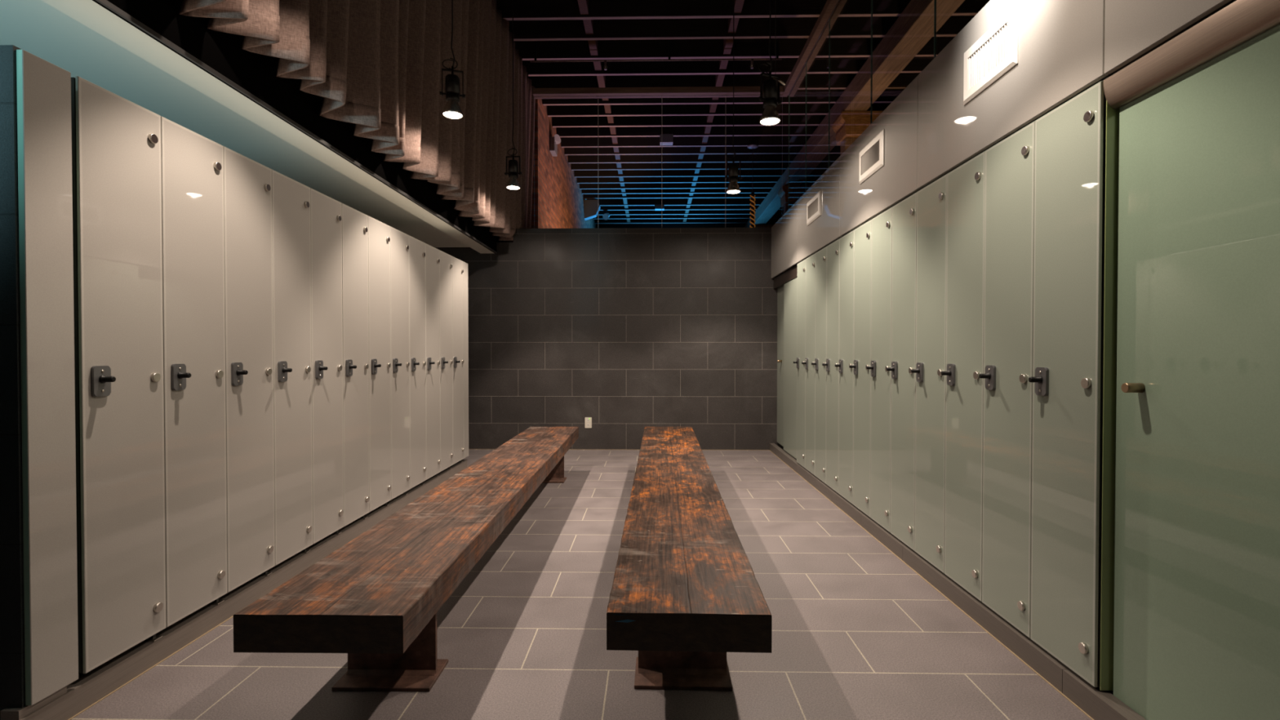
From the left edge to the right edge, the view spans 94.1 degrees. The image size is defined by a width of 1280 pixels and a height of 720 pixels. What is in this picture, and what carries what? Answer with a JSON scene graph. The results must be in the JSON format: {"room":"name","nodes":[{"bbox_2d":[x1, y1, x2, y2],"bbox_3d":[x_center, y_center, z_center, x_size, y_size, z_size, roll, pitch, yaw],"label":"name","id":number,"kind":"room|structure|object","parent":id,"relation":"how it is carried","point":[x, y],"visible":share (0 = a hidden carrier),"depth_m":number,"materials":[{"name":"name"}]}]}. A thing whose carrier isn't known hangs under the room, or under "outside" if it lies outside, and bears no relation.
{"room":"locker room","nodes":[
{"label":"locker room","id":0,"kind":"room"},
{"bbox_2d":[0,44,26,719],"bbox_3d":[-2.340,0.106,1.687,1.236,1.945,0.050,0,1,1],"label":"wall","id":1,"kind":"structure","parent":0,"point":[12,660],"depth_m":1.65,"materials":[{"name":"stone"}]},
{"bbox_2d":[0,685,66,719],"bbox_3d":[-1.742,0.982,1.715,0.052,0.025,0.135,0,1,1],"label":"trim","id":2,"kind":"structure","parent":1,"relation":"attached to","point":[7,713],"depth_m":1.67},
{"bbox_2d":[16,48,78,706],"bbox_3d":[-1.712,0.055,1.725,0.019,1.827,0.138,0,1,1],"label":"filler panel","id":3,"kind":"object","parent":1,"relation":"attached to","point":[44,126],"visible":1,"depth_m":1.71,"materials":[{"name":"beige paint"}]},
{"bbox_2d":[67,615,233,719],"bbox_3d":[-1.671,1.051,3.647,0.004,0.003,4.000,0,1,1],"label":"trim","id":4,"kind":"structure","parent":1,"relation":"attached to","point":[127,682],"depth_m":2.04,"materials":[{"name":"grey metal"}]},
{"bbox_2d":[20,459,467,719],"bbox_3d":[-1.702,1.011,3.647,0.057,0.083,4.000,0,1,1],"label":"baseboard","id":5,"kind":"structure","parent":1,"relation":"attached to","point":[91,686],"depth_m":2.31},
{"bbox_2d":[0,0,493,253],"bbox_3d":[-2.343,-1.232,2.075,1.235,0.189,9.292,0,1,1],"label":"soffit","id":6,"kind":"structure","parent":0,"point":[83,38],"depth_m":2.71,"materials":[{"name":"beige paint"}]},
{"bbox_2d":[92,0,503,253],"bbox_3d":[-1.706,-2.389,2.559,0.020,2.489,10.315,0,1,1],"label":"wall","id":7,"kind":"structure","parent":0,"point":[223,52],"depth_m":2.75,"materials":[{"name":"black"}]},
{"bbox_2d":[95,0,497,253],"bbox_3d":[-1.700,-1.140,2.064,0.010,0.017,9.292,0,1,1],"label":"trim","id":8,"kind":"structure","parent":7,"relation":"attached to","point":[106,3],"depth_m":2.56,"materials":[{"name":"grey"}]},
{"bbox_2d":[440,0,465,119],"bbox_3d":[-1.203,-2.524,3.811,0.131,1.913,0.128,0,1,28],"label":"pendant spotlight","id":9,"kind":"object","parent":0,"point":[452,109],"visible":1,"depth_m":3.79,"materials":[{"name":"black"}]},
{"bbox_2d":[530,98,596,228],"bbox_3d":[-1.407,-1.449,11.871,0.330,4.780,8.280,0,1,1],"label":"brick wall","id":10,"kind":"structure","parent":0,"point":[557,202],"depth_m":8.83,"materials":[{"name":"brown brick"}]},
{"bbox_2d":[549,133,560,156],"bbox_3d":[-1.232,-3.141,8.704,0.142,0.250,0.260,0,1,1],"label":"emergency light","id":11,"kind":"object","parent":10,"relation":"attached to","point":[553,141],"visible":1,"depth_m":8.61,"materials":[{"name":"grey paint"}]},
{"bbox_2d":[584,200,600,220],"bbox_3d":[-1.047,-3.300,13.129,0.339,0.408,0.200,0,1,1],"label":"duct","id":12,"kind":"object","parent":10,"relation":"attached to","point":[592,207],"visible":1,"depth_m":13.03,"materials":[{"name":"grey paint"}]},
{"bbox_2d":[71,448,1113,719],"bbox_3d":[1.130,1.060,6.795,8.400,0.100,18.800,0,1,1],"label":"floor","id":13,"kind":"structure","parent":0,"point":[857,633],"depth_m":2.21,"materials":[{"name":"tile"}]},
{"bbox_2d":[71,75,166,673],"bbox_3d":[-1.905,0.065,1.972,0.506,1.854,0.304,0,1,1],"label":"locker","id":14,"kind":"object","parent":13,"relation":"on","point":[117,170],"visible":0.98,"depth_m":1.93,"materials":[{"name":"grey"}]},
{"bbox_2d":[160,115,227,626],"bbox_3d":[-1.899,0.060,2.279,0.506,1.854,0.304,0,1,1],"label":"locker","id":15,"kind":"object","parent":13,"relation":"on","point":[192,164],"visible":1,"depth_m":2.26,"materials":[{"name":"grey"}]},
{"bbox_2d":[222,146,275,592],"bbox_3d":[-1.893,0.056,2.587,0.506,1.854,0.304,0,1,1],"label":"locker","id":16,"kind":"object","parent":13,"relation":"on","point":[247,183],"visible":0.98,"depth_m":2.56,"materials":[{"name":"grey laminate"}]},
{"bbox_2d":[271,169,312,565],"bbox_3d":[-1.887,0.052,2.895,0.506,1.854,0.304,0,1,1],"label":"locker","id":17,"kind":"object","parent":13,"relation":"on","point":[291,198],"visible":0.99,"depth_m":2.87,"materials":[{"name":"grey laminate"}]},
{"bbox_2d":[310,187,343,544],"bbox_3d":[-1.881,0.048,3.202,0.506,1.854,0.304,0,1,1],"label":"locker","id":18,"kind":"object","parent":13,"relation":"on","point":[326,212],"visible":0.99,"depth_m":3.19,"materials":[{"name":"grey laminate"}]},
{"bbox_2d":[342,203,369,526],"bbox_3d":[-1.875,0.044,3.510,0.506,1.854,0.304,0,1,1],"label":"locker","id":19,"kind":"object","parent":13,"relation":"on","point":[354,223],"visible":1,"depth_m":3.49,"materials":[{"name":"grey metal"}]},
{"bbox_2d":[368,215,391,511],"bbox_3d":[-1.869,0.040,3.817,0.506,1.854,0.304,0,1,1],"label":"locker","id":20,"kind":"object","parent":13,"relation":"on","point":[379,233],"visible":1,"depth_m":3.81,"materials":[{"name":"grey"}]},
{"bbox_2d":[390,226,409,499],"bbox_3d":[-1.863,0.036,4.125,0.506,1.854,0.304,0,1,1],"label":"locker","id":21,"kind":"object","parent":13,"relation":"on","point":[399,241],"visible":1,"depth_m":4.12,"materials":[{"name":"grey metal"}]},
{"bbox_2d":[233,426,578,691],"bbox_3d":[-0.820,0.848,3.543,0.452,0.411,3.948,0,1,1],"label":"wooden bench","id":22,"kind":"object","parent":13,"relation":"on","point":[376,598],"visible":1,"depth_m":1.99,"materials":[{"name":"brown wood"}]},
{"bbox_2d":[408,235,426,488],"bbox_3d":[-1.857,0.031,4.433,0.506,1.854,0.304,0,1,1],"label":"locker","id":23,"kind":"object","parent":13,"relation":"on","point":[416,247],"visible":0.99,"depth_m":4.42,"materials":[{"name":"grey"}]},
{"bbox_2d":[425,243,440,479],"bbox_3d":[-1.851,0.027,4.740,0.506,1.854,0.304,0,1,1],"label":"locker","id":24,"kind":"object","parent":13,"relation":"on","point":[433,460],"visible":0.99,"depth_m":4.72,"materials":[{"name":"grey metal"}]},
{"bbox_2d":[439,249,453,471],"bbox_3d":[-1.845,0.023,5.048,0.506,1.854,0.304,0,1,1],"label":"locker","id":25,"kind":"object","parent":13,"relation":"on","point":[446,260],"visible":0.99,"depth_m":5.04,"materials":[{"name":"grey metal"}]},
{"bbox_2d":[452,256,464,464],"bbox_3d":[-1.839,0.019,5.356,0.506,1.854,0.304,0,1,1],"label":"locker","id":26,"kind":"object","parent":13,"relation":"on","point":[457,264],"visible":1,"depth_m":5.33,"materials":[{"name":"grey metal"}]},
{"bbox_2d":[462,261,468,458],"bbox_3d":[-1.638,0.001,5.580,0.019,1.823,0.142,0,1,1],"label":"filler panel","id":27,"kind":"object","parent":26,"relation":"attached to","point":[465,286],"visible":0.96,"depth_m":5.57,"materials":[{"name":"beige paint"}]},
{"bbox_2d":[606,426,772,690],"bbox_3d":[0.196,0.848,3.548,0.440,0.411,3.945,0,1,2],"label":"wooden bench","id":28,"kind":"object","parent":13,"relation":"on","point":[686,593],"visible":1,"depth_m":1.97,"materials":[{"name":"orange wood"}]},
{"bbox_2d":[755,224,773,227],"bbox_3d":[3.117,-1.176,14.528,0.860,4.163,0.400,0,1,1],"label":"column","id":29,"kind":"structure","parent":13,"relation":"on","point":[756,225],"depth_m":14.30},
{"bbox_2d":[743,0,964,227],"bbox_3d":[2.721,-3.285,6.645,0.285,0.264,18.480,0,1,1],"label":"timber beam","id":30,"kind":"structure","parent":29,"relation":"on","point":[913,29],"depth_m":6.74,"materials":[{"name":"brown wood"}]},
{"bbox_2d":[777,185,811,213],"bbox_3d":[3.053,-1.131,11.179,0.860,4.163,0.400,0,1,1],"label":"column","id":31,"kind":"structure","parent":13,"relation":"on","point":[796,192],"depth_m":10.96,"materials":[{"name":"brown wood"}]},
{"bbox_2d":[793,259,805,467],"bbox_3d":[1.644,0.031,5.315,0.506,1.817,0.304,0,1,1],"label":"locker","id":32,"kind":"object","parent":13,"relation":"on","point":[801,286],"visible":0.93,"depth_m":5.31,"materials":[{"name":"grey"}]},
{"bbox_2d":[801,253,815,475],"bbox_3d":[1.638,0.035,5.007,0.506,1.817,0.304,0,1,1],"label":"locker","id":33,"kind":"object","parent":13,"relation":"on","point":[810,261],"visible":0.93,"depth_m":5.01,"materials":[{"name":"grey"}]},
{"bbox_2d":[811,246,826,484],"bbox_3d":[1.633,0.040,4.700,0.506,1.817,0.304,0,1,1],"label":"locker","id":34,"kind":"object","parent":13,"relation":"on","point":[821,255],"visible":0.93,"depth_m":4.70,"materials":[{"name":"grey"}]},
{"bbox_2d":[822,238,839,493],"bbox_3d":[1.627,0.044,4.392,0.506,1.817,0.304,0,1,1],"label":"locker","id":35,"kind":"object","parent":13,"relation":"on","point":[833,249],"visible":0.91,"depth_m":4.40,"materials":[{"name":"grey"}]},
{"bbox_2d":[835,229,854,504],"bbox_3d":[1.621,0.048,4.084,0.506,1.817,0.304,0,1,1],"label":"locker","id":36,"kind":"object","parent":13,"relation":"on","point":[846,254],"visible":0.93,"depth_m":4.07,"materials":[{"name":"grey"}]},
{"bbox_2d":[831,111,883,155],"bbox_3d":[2.987,-1.085,7.780,0.860,4.163,0.400,0,1,1],"label":"column","id":37,"kind":"structure","parent":13,"relation":"on","point":[848,126],"depth_m":7.56,"materials":[{"name":"brown wood"}]},
{"bbox_2d":[848,219,871,517],"bbox_3d":[1.615,0.052,3.777,0.506,1.817,0.304,0,1,1],"label":"locker","id":38,"kind":"object","parent":13,"relation":"on","point":[863,233],"visible":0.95,"depth_m":3.77,"materials":[{"name":"grey"}]},
{"bbox_2d":[866,207,892,533],"bbox_3d":[1.609,0.056,3.469,0.506,1.817,0.304,0,1,1],"label":"locker","id":39,"kind":"object","parent":13,"relation":"on","point":[882,224],"visible":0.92,"depth_m":3.46,"materials":[{"name":"grey"}]},
{"bbox_2d":[886,192,916,551],"bbox_3d":[1.603,0.060,3.162,0.506,1.817,0.304,0,1,1],"label":"locker","id":40,"kind":"object","parent":13,"relation":"on","point":[904,277],"visible":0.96,"depth_m":3.16,"materials":[{"name":"grey"}]},
{"bbox_2d":[911,173,946,573],"bbox_3d":[1.597,0.065,2.854,0.506,1.817,0.304,0,1,1],"label":"locker","id":41,"kind":"object","parent":13,"relation":"on","point":[931,200],"visible":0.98,"depth_m":2.85,"materials":[{"name":"grey"}]},
{"bbox_2d":[941,151,985,601],"bbox_3d":[1.591,0.069,2.546,0.506,1.817,0.304,0,1,1],"label":"locker","id":42,"kind":"object","parent":13,"relation":"on","point":[966,184],"visible":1,"depth_m":2.53,"materials":[{"name":"grey"}]},
{"bbox_2d":[978,120,1035,638],"bbox_3d":[1.585,0.073,2.239,0.506,1.817,0.304,0,1,1],"label":"locker","id":43,"kind":"object","parent":13,"relation":"on","point":[1010,163],"visible":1,"depth_m":2.23,"materials":[{"name":"grey"}]},
{"bbox_2d":[1028,80,1106,687],"bbox_3d":[1.579,0.077,1.931,0.506,1.817,0.304,0,1,1],"label":"locker","id":44,"kind":"object","parent":13,"relation":"on","point":[1067,379],"visible":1,"depth_m":1.91,"materials":[{"name":"grey"}]},
{"bbox_2d":[435,227,784,450],"bbox_3d":[-0.495,-0.235,6.770,4.750,2.490,0.140,0,1,1],"label":"wall","id":45,"kind":"structure","parent":0,"point":[629,331],"depth_m":6.69,"materials":[{"name":"tile"}]},
{"bbox_2d":[584,417,591,427],"bbox_3d":[-0.583,0.706,6.710,0.076,0.120,0.009,0,1,1],"label":"wall outlet","id":46,"kind":"object","parent":45,"relation":"attached to","point":[588,420],"visible":1,"depth_m":6.71,"materials":[{"name":"beige plastic"}]},
{"bbox_2d":[533,85,784,227],"bbox_3d":[0.201,-2.262,6.720,2.803,1.564,0.130,0,1,1],"label":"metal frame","id":47,"kind":"object","parent":45,"relation":"on","point":[597,93],"visible":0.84,"depth_m":6.66,"materials":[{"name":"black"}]},
{"bbox_2d":[596,222,775,228],"bbox_3d":[2.059,-1.565,16.044,6.900,4.900,0.200,0,1,1],"label":"wall","id":48,"kind":"structure","parent":0,"point":[679,224],"depth_m":15.94,"materials":[{"name":"grey paint"}]},
{"bbox_2d":[758,0,786,125],"bbox_3d":[0.818,-2.477,3.677,0.159,2.003,0.129,0,1,24],"label":"pendant spotlight","id":49,"kind":"object","parent":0,"point":[770,88],"visible":1,"depth_m":3.67,"materials":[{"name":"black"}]},
{"bbox_2d":[768,443,1146,719],"bbox_3d":[1.407,1.021,3.032,0.052,0.080,7.286,0,1,1],"label":"baseboard","id":50,"kind":"structure","parent":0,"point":[1099,704],"depth_m":2.30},
{"bbox_2d":[773,0,1236,278],"bbox_3d":[1.677,-1.134,3.575,0.505,0.604,6.142,0,1,1],"label":"wall","id":51,"kind":"structure","parent":0,"point":[1231,1],"depth_m":1.79,"materials":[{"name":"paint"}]},
{"bbox_2d":[771,200,799,278],"bbox_3d":[1.461,-1.186,6.050,0.018,0.569,1.190,0,1,1],"label":"wall panel","id":52,"kind":"object","parent":51,"relation":"attached to","point":[784,231],"visible":0.92,"depth_m":5.96,"materials":[{"name":"paint"}]},
{"bbox_2d":[773,265,797,458],"bbox_3d":[1.505,0.016,6.068,0.058,1.823,1.186,0,1,1],"label":"door","id":53,"kind":"structure","parent":51,"relation":"in","point":[786,283],"depth_m":5.99,"materials":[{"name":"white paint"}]},
{"bbox_2d":[797,156,840,262],"bbox_3d":[1.437,-1.169,4.838,0.018,0.569,1.226,0,1,1],"label":"wall panel","id":54,"kind":"object","parent":51,"relation":"attached to","point":[824,230],"visible":0.88,"depth_m":4.65,"materials":[{"name":"paint"}]},
{"bbox_2d":[806,190,821,226],"bbox_3d":[1.423,-1.240,4.884,0.012,0.196,0.398,0,1,1],"label":"air vent","id":55,"kind":"object","parent":54,"relation":"attached to","point":[814,205],"visible":1,"depth_m":4.85,"materials":[{"name":"white metal"}]},
{"bbox_2d":[782,0,936,208],"bbox_3d":[1.615,-2.223,3.799,0.132,1.564,5.917,0,1,1],"label":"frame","id":56,"kind":"object","parent":51,"relation":"on","point":[832,9],"visible":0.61,"depth_m":5.44,"materials":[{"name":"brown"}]},
{"bbox_2d":[840,75,919,236],"bbox_3d":[1.414,-1.153,3.607,0.018,0.569,1.229,0,1,1],"label":"wall panel","id":57,"kind":"object","parent":51,"relation":"attached to","point":[897,180],"visible":0.86,"depth_m":3.39,"materials":[{"name":"paint"}]},
{"bbox_2d":[858,128,884,184],"bbox_3d":[1.398,-1.222,3.608,0.012,0.206,0.391,0,1,1],"label":"air vent","id":58,"kind":"object","parent":57,"relation":"attached to","point":[872,156],"visible":1,"depth_m":3.57,"materials":[{"name":"white metal"}]},
{"bbox_2d":[917,0,1108,188],"bbox_3d":[1.390,-1.136,2.374,0.018,0.569,1.230,0,1,1],"label":"wall panel","id":59,"kind":"object","parent":51,"relation":"attached to","point":[1061,42],"visible":0.97,"depth_m":2.23,"materials":[{"name":"paint"}]},
{"bbox_2d":[963,2,1018,105],"bbox_3d":[1.374,-1.192,2.351,0.012,0.220,0.369,0,1,1],"label":"air vent","id":60,"kind":"object","parent":59,"relation":"attached to","point":[996,52],"visible":1,"depth_m":2.32,"materials":[{"name":"white metal"}]},
{"bbox_2d":[1104,0,1231,74],"bbox_3d":[1.366,-1.119,1.133,0.018,0.569,1.244,0,1,1],"label":"wall panel","id":61,"kind":"object","parent":51,"relation":"attached to","point":[1132,28],"visible":1,"depth_m":1.62,"materials":[{"name":"paint"}]},
{"bbox_2d":[1103,0,1279,719],"bbox_3d":[1.383,0.106,1.155,0.058,1.850,1.240,0,1,1],"label":"door","id":62,"kind":"structure","parent":51,"relation":"in","point":[1197,633],"depth_m":1.49,"materials":[{"name":"green glass"}]},
{"bbox_3d":[1.028,-3.728,6.632,8.200,0.080,18.600,0,1,1],"label":"ceiling","id":63,"kind":"structure","parent":0,"visible":0},
{"bbox_2d":[529,38,782,70],"bbox_3d":[0.174,-3.469,6.652,2.810,0.440,0.032,0,1,1],"label":"pipe","id":64,"kind":"object","parent":63,"relation":"hanging from","point":[777,39],"visible":0.97,"depth_m":6.64,"materials":[{"name":"metal"}]},
{"bbox_2d":[586,197,764,205],"bbox_3d":[2.155,-3.645,13.493,6.720,0.268,0.051,0,1,1],"label":"ceiling beam","id":65,"kind":"structure","parent":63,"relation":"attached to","point":[740,201],"depth_m":13.50,"materials":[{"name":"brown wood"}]},
{"bbox_2d":[654,204,664,210],"bbox_3d":[0.446,-3.461,13.528,0.210,0.100,0.160,0,1,1],"label":"ceiling speaker","id":66,"kind":"object","parent":65,"relation":"attached to","point":[657,207],"visible":1,"depth_m":13.45,"materials":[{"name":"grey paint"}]},
{"bbox_2d":[583,193,768,198],"bbox_3d":[2.143,-3.636,12.853,6.720,0.268,0.051,0,1,1],"label":"ceiling beam","id":67,"kind":"structure","parent":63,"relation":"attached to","point":[628,195],"depth_m":12.86,"materials":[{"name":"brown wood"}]},
{"bbox_2d":[582,188,771,194],"bbox_3d":[2.136,-3.631,12.473,6.720,0.268,0.051,0,1,1],"label":"ceiling beam","id":68,"kind":"structure","parent":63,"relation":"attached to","point":[642,190],"depth_m":12.48,"materials":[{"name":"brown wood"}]},
{"bbox_2d":[556,125,817,137],"bbox_3d":[2.072,-3.586,9.154,6.720,0.268,0.051,0,1,1],"label":"ceiling beam","id":69,"kind":"structure","parent":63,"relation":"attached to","point":[739,131],"depth_m":9.16,"materials":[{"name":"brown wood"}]},
{"bbox_2d":[659,133,673,145],"bbox_3d":[0.407,-3.388,9.159,0.200,0.130,0.140,0,1,1],"label":"ceiling speaker","id":70,"kind":"object","parent":69,"relation":"attached to","point":[664,139],"visible":1,"depth_m":9.09,"materials":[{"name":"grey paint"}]},
{"bbox_2d":[595,217,780,223],"bbox_3d":[2.191,-3.670,15.363,6.720,0.268,0.051,0,1,1],"label":"ceiling beam","id":71,"kind":"structure","parent":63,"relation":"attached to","point":[775,220],"depth_m":15.37,"materials":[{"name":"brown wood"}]},
{"bbox_2d":[592,213,783,218],"bbox_3d":[2.181,-3.663,14.843,6.720,0.268,0.051,0,1,1],"label":"ceiling beam","id":72,"kind":"structure","parent":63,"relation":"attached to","point":[779,215],"depth_m":14.85,"materials":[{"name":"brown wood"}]},
{"bbox_2d":[551,114,826,127],"bbox_3d":[2.064,-3.581,8.744,6.720,0.268,0.051,0,1,1],"label":"ceiling beam","id":73,"kind":"structure","parent":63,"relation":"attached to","point":[718,120],"depth_m":8.75,"materials":[{"name":"brown wood"}]},
{"bbox_2d":[597,209,783,214],"bbox_3d":[2.173,-3.657,14.403,6.720,0.268,0.051,0,1,1],"label":"ceiling beam","id":74,"kind":"structure","parent":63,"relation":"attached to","point":[665,211],"depth_m":14.40,"materials":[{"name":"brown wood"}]},
{"bbox_2d":[599,204,783,210],"bbox_3d":[2.164,-3.651,13.933,6.720,0.268,0.051,0,1,1],"label":"ceiling beam","id":75,"kind":"structure","parent":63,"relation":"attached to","point":[727,206],"depth_m":13.93,"materials":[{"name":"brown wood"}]},
{"bbox_2d":[579,182,814,189],"bbox_3d":[2.129,-3.626,12.104,6.720,0.268,0.051,0,1,1],"label":"ceiling beam","id":76,"kind":"structure","parent":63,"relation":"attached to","point":[627,185],"depth_m":12.11,"materials":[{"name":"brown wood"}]},
{"bbox_2d":[577,176,820,183],"bbox_3d":[2.121,-3.621,11.684,6.720,0.268,0.051,0,1,1],"label":"ceiling beam","id":77,"kind":"structure","parent":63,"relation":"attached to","point":[700,179],"depth_m":11.69,"materials":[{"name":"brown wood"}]},
{"bbox_2d":[560,135,840,147],"bbox_3d":[2.081,-3.593,9.614,6.720,0.268,0.051,0,1,1],"label":"ceiling beam","id":78,"kind":"structure","parent":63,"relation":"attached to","point":[771,140],"depth_m":9.62,"materials":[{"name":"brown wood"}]},
{"bbox_2d":[747,143,758,227],"bbox_3d":[1.821,-2.609,9.633,0.170,1.700,0.170,0,1,1],"label":"pendant","id":79,"kind":"object","parent":78,"relation":"hanging from","point":[752,199],"visible":0.62,"depth_m":9.61,"materials":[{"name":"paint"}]},
{"bbox_2d":[574,168,826,177],"bbox_3d":[2.113,-3.615,11.274,6.720,0.268,0.051,0,1,1],"label":"ceiling beam","id":80,"kind":"structure","parent":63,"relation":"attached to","point":[744,172],"depth_m":11.28,"materials":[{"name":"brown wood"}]},
{"bbox_2d":[564,146,840,155],"bbox_3d":[2.088,-3.598,9.994,6.720,0.268,0.051,0,1,1],"label":"ceiling beam","id":81,"kind":"structure","parent":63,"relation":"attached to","point":[720,149],"depth_m":10.00,"materials":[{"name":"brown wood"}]},
{"bbox_2d":[571,161,834,170],"bbox_3d":[2.104,-3.609,10.834,6.720,0.268,0.051,0,1,1],"label":"ceiling beam","id":82,"kind":"structure","parent":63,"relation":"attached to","point":[823,165],"depth_m":10.84,"materials":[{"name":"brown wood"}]},
{"bbox_2d":[568,153,839,163],"bbox_3d":[2.097,-3.604,10.434,6.720,0.268,0.051,0,1,1],"label":"ceiling beam","id":83,"kind":"structure","parent":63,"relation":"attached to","point":[657,158],"depth_m":10.44,"materials":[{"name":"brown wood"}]},
{"bbox_2d":[547,102,890,116],"bbox_3d":[2.057,-3.575,8.345,6.720,0.268,0.051,0,1,1],"label":"ceiling beam","id":84,"kind":"structure","parent":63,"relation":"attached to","point":[739,108],"depth_m":8.35,"materials":[{"name":"brown wood"}]},
{"bbox_2d":[542,88,904,105],"bbox_3d":[2.049,-3.570,7.960,6.720,0.268,0.051,0,1,1],"label":"ceiling beam","id":85,"kind":"structure","parent":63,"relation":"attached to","point":[888,95],"depth_m":7.96,"materials":[{"name":"brown wood"}]},
{"bbox_2d":[528,72,919,89],"bbox_3d":[1.766,-3.565,7.540,6.720,0.268,0.051,0,1,1],"label":"ceiling beam","id":86,"kind":"structure","parent":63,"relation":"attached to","point":[814,81],"depth_m":7.54,"materials":[{"name":"brown wood"}]},
{"bbox_2d":[522,56,933,75],"bbox_3d":[1.758,-3.559,7.110,6.720,0.268,0.051,0,1,1],"label":"ceiling beam","id":87,"kind":"structure","parent":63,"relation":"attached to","point":[837,64],"depth_m":7.11,"materials":[{"name":"brown wood"}]},
{"bbox_2d":[178,0,535,242],"bbox_3d":[-1.507,-2.324,4.029,0.310,2.118,7.260,0,1,1],"label":"curtain","id":88,"kind":"object","parent":87,"relation":"hanging from","point":[376,66],"visible":0.88,"depth_m":3.94,"materials":[{"name":"brown fabric"}]},
{"bbox_2d":[596,75,605,87],"bbox_3d":[-0.483,-3.539,7.369,0.080,0.178,0.378,0,1,1],"label":"joist blocking","id":89,"kind":"object","parent":87,"relation":"attached to","point":[601,79],"visible":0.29,"depth_m":7.41,"materials":[{"name":"brown wood"}]},
{"bbox_2d":[715,74,724,86],"bbox_3d":[0.991,-3.539,7.340,0.080,0.178,0.378,0,1,1],"label":"joist blocking","id":90,"kind":"object","parent":87,"relation":"attached to","point":[719,78],"visible":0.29,"depth_m":7.37,"materials":[{"name":"brown wood"}]},
{"bbox_2d":[513,36,954,60],"bbox_3d":[1.750,-3.554,6.720,6.720,0.268,0.051,0,1,1],"label":"ceiling beam","id":91,"kind":"structure","parent":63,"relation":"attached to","point":[744,48],"depth_m":6.72,"materials":[{"name":"brown wood"}]},
{"bbox_2d":[593,61,601,71],"bbox_3d":[-0.501,-3.548,6.959,0.080,0.178,0.338,0,1,1],"label":"joist blocking","id":92,"kind":"object","parent":91,"relation":"attached to","point":[597,64],"visible":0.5,"depth_m":7.02,"materials":[{"name":"brown wood"}]},
{"bbox_2d":[719,60,728,69],"bbox_3d":[0.982,-3.547,6.930,0.080,0.178,0.338,0,1,1],"label":"joist blocking","id":93,"kind":"object","parent":91,"relation":"attached to","point":[722,64],"visible":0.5,"depth_m":6.99,"materials":[{"name":"brown wood"}]},
{"bbox_2d":[507,15,974,40],"bbox_3d":[1.742,-3.548,6.295,6.720,0.268,0.051,0,1,1],"label":"ceiling beam","id":94,"kind":"structure","parent":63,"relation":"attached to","point":[860,26],"depth_m":6.29,"materials":[{"name":"brown wood"}]},
{"bbox_2d":[582,19,593,34],"bbox_3d":[-0.536,-3.537,6.142,0.080,0.178,0.344,0,1,1],"label":"joist blocking","id":95,"kind":"object","parent":94,"relation":"attached to","point":[588,24],"visible":0.5,"depth_m":6.18,"materials":[{"name":"brown wood"}]},
{"bbox_2d":[587,40,598,55],"bbox_3d":[-0.518,-3.528,6.552,0.080,0.178,0.374,0,1,1],"label":"joist blocking","id":96,"kind":"object","parent":94,"relation":"attached to","point":[593,44],"visible":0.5,"depth_m":6.58,"materials":[{"name":"brown wood"}]},
{"bbox_2d":[723,39,733,54],"bbox_3d":[0.973,-3.528,6.523,0.080,0.178,0.374,0,1,1],"label":"joist blocking","id":97,"kind":"object","parent":94,"relation":"attached to","point":[727,43],"visible":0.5,"depth_m":6.56,"materials":[{"name":"brown wood"}]},
{"bbox_2d":[728,17,739,33],"bbox_3d":[0.964,-3.536,6.113,0.080,0.178,0.344,0,1,1],"label":"joist blocking","id":98,"kind":"object","parent":94,"relation":"attached to","point":[730,20],"visible":0.5,"depth_m":6.16,"materials":[{"name":"brown wood"}]},
{"bbox_2d":[496,0,990,20],"bbox_3d":[1.734,-3.542,5.901,6.720,0.268,0.051,0,1,1],"label":"ceiling beam","id":99,"kind":"structure","parent":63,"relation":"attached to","point":[523,10],"depth_m":5.90,"materials":[{"name":"brown wood"}]},
{"bbox_3d":[1.727,-3.537,5.496,6.720,0.268,0.051,0,1,1],"label":"joist","id":100,"kind":"object","parent":63,"relation":"attached to","visible":0},
{"bbox_2d":[504,0,522,189],"bbox_3d":[-1.158,-2.535,5.431,0.128,1.933,0.131,-1,1,-39],"label":"pendant spotlight","id":101,"kind":"object","parent":100,"relation":"hanging from","point":[513,184],"visible":1,"depth_m":5.42,"materials":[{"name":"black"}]},
{"bbox_2d":[577,0,588,14],"bbox_3d":[-0.554,-3.517,5.742,0.080,0.178,0.354,0,1,1],"label":"joist blocking","id":102,"kind":"object","parent":100,"relation":"attached to","point":[583,4],"visible":1,"depth_m":5.80,"materials":[{"name":"brown wood"}]},
{"bbox_2d":[724,0,742,193],"bbox_3d":[0.845,-2.510,5.382,0.131,1.983,0.128,1,1,34],"label":"pendant spotlight","id":103,"kind":"object","parent":100,"relation":"hanging from","point":[733,168],"visible":1,"depth_m":5.37,"materials":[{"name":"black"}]},
{"bbox_2d":[733,0,744,13],"bbox_3d":[0.956,-3.517,5.713,0.080,0.178,0.354,0,1,1],"label":"joist blocking","id":104,"kind":"object","parent":100,"relation":"attached to","point":[738,4],"visible":1,"depth_m":5.77,"materials":[{"name":"brown wood"}]},
{"bbox_3d":[1.769,-0.166,2.010,0.340,2.480,9.292,0,1,1],"label":"wall","id":105,"kind":"structure","parent":0,"visible":0},
{"bbox_2d":[1099,100,1119,690],"bbox_3d":[1.639,0.083,1.773,0.511,1.820,0.003,0,1,1],"label":"trim","id":106,"kind":"structure","parent":105,"relation":"attached to","point":[1112,140],"depth_m":1.78,"materials":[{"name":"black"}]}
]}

